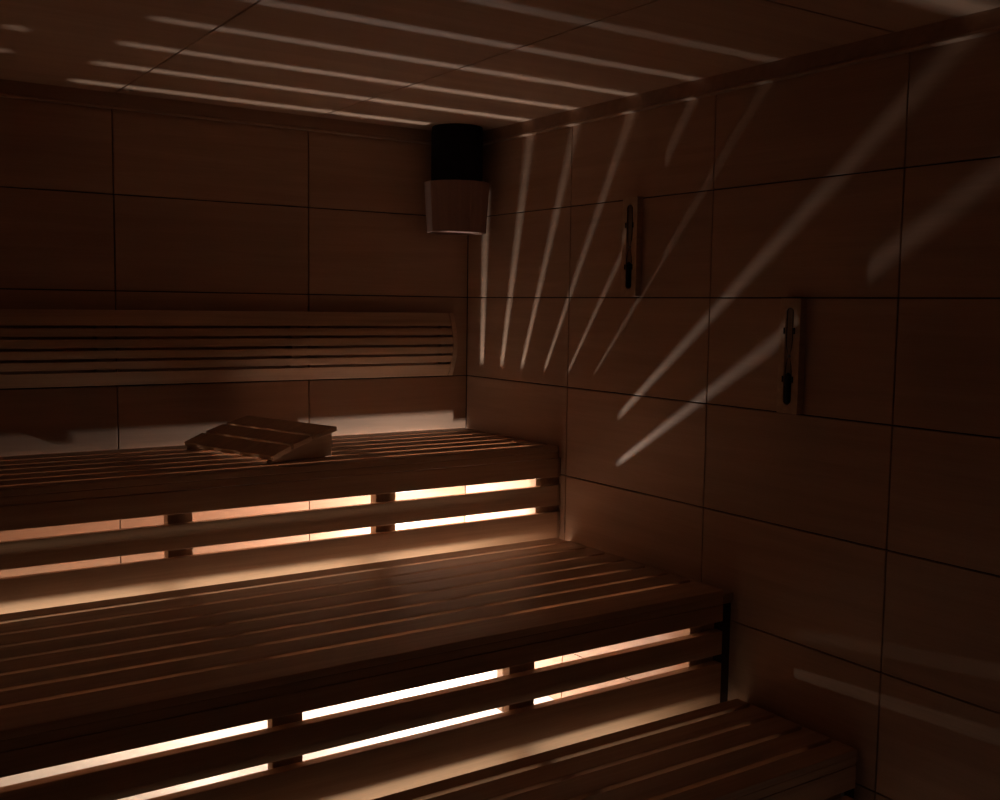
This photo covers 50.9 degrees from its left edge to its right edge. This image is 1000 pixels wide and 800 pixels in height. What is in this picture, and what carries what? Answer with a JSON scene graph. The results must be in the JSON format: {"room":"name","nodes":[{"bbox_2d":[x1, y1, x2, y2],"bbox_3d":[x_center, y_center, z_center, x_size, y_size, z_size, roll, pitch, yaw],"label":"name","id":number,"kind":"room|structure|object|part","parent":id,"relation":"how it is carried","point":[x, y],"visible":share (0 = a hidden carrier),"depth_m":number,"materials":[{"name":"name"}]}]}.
{"room":"sauna","nodes":[
{"label":"sauna","id":0,"kind":"room"},
{"bbox_2d":[0,92,468,577],"bbox_3d":[-1.702,0.038,3.638,3.860,2.419,0.120,-3,6,-34],"label":"wall","id":1,"kind":"structure","parent":0,"point":[101,208],"depth_m":3.92,"materials":[{"name":"brown wood"}]},
{"bbox_2d":[0,79,431,144],"bbox_3d":[-1.655,-1.033,3.475,3.638,0.054,0.026,-3,6,-34],"label":"trim","id":2,"kind":"structure","parent":1,"relation":"attached to","point":[8,88],"depth_m":3.84,"materials":[{"name":"brown wood"}]},
{"bbox_2d":[0,309,457,388],"bbox_3d":[-1.675,-0.171,3.511,3.540,0.266,0.086,-3,6,-34],"label":"backrest","id":3,"kind":"object","parent":1,"relation":"attached to","point":[446,340],"visible":1,"depth_m":3.89,"materials":[{"name":"brown wood"}]},
{"bbox_2d":[0,670,554,799],"bbox_3d":[-0.283,1.454,1.607,3.860,0.100,5.250,-3,6,-34],"label":"floor","id":4,"kind":"structure","parent":0,"point":[105,759],"depth_m":3.71,"materials":[{"name":"stone"}]},
{"bbox_2d":[0,428,560,710],"bbox_3d":[-1.472,0.723,3.357,3.638,1.012,0.688,-3,6,-34],"label":"bench","id":5,"kind":"object","parent":4,"relation":"on","point":[175,483],"visible":0.8,"depth_m":3.43,"materials":[{"name":"brown wood"}]},
{"bbox_3d":[-1.004,0.464,3.281,0.078,0.363,0.041,-3,6,-34],"label":"support post","id":6,"kind":"part","parent":5,"relation":"part of","materials":[{"name":"brown wood"}]},
{"bbox_2d":[184,415,336,463],"bbox_3d":[-0.858,0.136,3.748,0.510,0.104,0.283,5,7,40],"label":"headrest cover","id":7,"kind":"object","parent":5,"relation":"on","point":[273,440],"visible":1,"depth_m":3.68,"materials":[{"name":"brown wood"}]},
{"bbox_3d":[-1.288,0.279,3.035,3.622,0.024,0.019,-3,6,-34],"label":"rail","id":8,"kind":"part","parent":5,"relation":"part of","materials":[{"name":"brown wood"}]},
{"bbox_3d":[-0.409,0.437,3.677,0.078,0.363,0.041,-3,6,-34],"label":"support post","id":9,"kind":"part","parent":5,"relation":"part of","materials":[{"name":"brown wood"}]},
{"bbox_3d":[0.037,0.892,4.029,0.088,0.595,0.040,-3,6,-34],"label":"leg","id":10,"kind":"part","parent":5,"relation":"part of","materials":[{"name":"brown wood"}]},
{"bbox_3d":[0.168,0.410,4.062,0.106,0.363,0.041,-3,6,-34],"label":"support post","id":11,"kind":"part","parent":5,"relation":"part of","materials":[{"name":"brown wood"}]},
{"bbox_2d":[0,538,732,799],"bbox_3d":[-1.008,0.959,2.677,3.638,0.675,0.868,-3,6,-34],"label":"bench","id":12,"kind":"object","parent":4,"relation":"on","point":[81,681],"visible":0.9,"depth_m":2.76,"materials":[{"name":"brown wood"}]},
{"bbox_3d":[-0.517,0.865,2.529,0.078,0.341,0.031,-3,6,-34],"label":"support post","id":13,"kind":"part","parent":12,"relation":"part of","materials":[{"name":"brown wood"}]},
{"bbox_3d":[-0.799,0.691,2.285,3.572,0.024,0.029,-3,6,-34],"label":"rail","id":14,"kind":"part","parent":12,"relation":"part of","materials":[{"name":"brown wood"}]},
{"bbox_3d":[0.051,0.839,2.908,0.085,0.341,0.031,-3,6,-34],"label":"support post","id":15,"kind":"part","parent":12,"relation":"part of","materials":[{"name":"brown wood"}]},
{"bbox_3d":[0.619,0.813,3.286,0.104,0.341,0.031,-3,6,-34],"label":"support post","id":16,"kind":"part","parent":12,"relation":"part of","materials":[{"name":"brown wood"}]},
{"bbox_2d":[372,698,858,799],"bbox_3d":[-0.621,1.183,2.112,3.638,0.340,0.445,-3,6,-34],"label":"bench","id":17,"kind":"object","parent":4,"relation":"on","point":[735,749],"visible":1,"depth_m":2.80,"materials":[{"name":"brown wood"}]},
{"bbox_3d":[-0.520,1.064,1.917,3.600,0.024,0.029,-3,6,-34],"label":"rail","id":18,"kind":"part","parent":17,"relation":"part of","materials":[{"name":"brown wood"}]},
{"bbox_3d":[0.906,1.099,2.915,0.085,0.166,0.031,-3,6,-34],"label":"support post","id":19,"kind":"part","parent":17,"relation":"part of","materials":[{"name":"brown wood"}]},
{"bbox_2d":[0,0,999,130],"bbox_3d":[-0.251,-0.916,1.395,3.860,0.120,5.250,-3,6,-34],"label":"ceiling","id":20,"kind":"structure","parent":0,"point":[415,64],"depth_m":2.95,"materials":[{"name":"brown wood"}]},
{"bbox_2d":[424,123,489,234],"bbox_3d":[-0.177,-0.901,4.313,0.272,0.426,0.273,-3,6,-34],"label":"lamp","id":21,"kind":"object","parent":20,"relation":"attached to","point":[456,194],"visible":1,"depth_m":4.21,"materials":[{"name":"brown wood"}]},
{"bbox_3d":[-0.178,-0.789,4.323,0.272,0.201,0.273,-3,6,-34],"label":"lamp shade","id":22,"kind":"part","parent":21,"relation":"part of","materials":[{"name":"brown wood"}]},
{"bbox_2d":[465,33,999,799],"bbox_3d":[1.305,0.176,2.546,0.120,2.419,5.250,-3,6,-34],"label":"wall","id":23,"kind":"structure","parent":0,"point":[854,536],"depth_m":3.06,"materials":[{"name":"brown wood"}]},
{"bbox_2d":[621,196,642,296],"bbox_3d":[0.453,-0.529,3.635,0.034,0.341,0.076,-3,6,-34],"label":"timer","id":24,"kind":"object","parent":23,"relation":"attached to","point":[632,206],"visible":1,"depth_m":3.62,"materials":[{"name":"brown wood"}]},
{"bbox_2d":[483,7,999,145],"bbox_3d":[1.258,-0.898,2.409,0.026,0.054,5.048,-3,6,-34],"label":"trim","id":25,"kind":"structure","parent":23,"relation":"attached to","point":[984,23],"depth_m":3.07,"materials":[{"name":"brown wood"}]},
{"bbox_2d":[776,298,806,414],"bbox_3d":[0.849,-0.128,3.069,0.034,0.336,0.076,-3,6,-34],"label":"timer","id":26,"kind":"object","parent":23,"relation":"attached to","point":[792,330],"visible":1,"depth_m":3.06,"materials":[{"name":"brown wood"}]}
]}

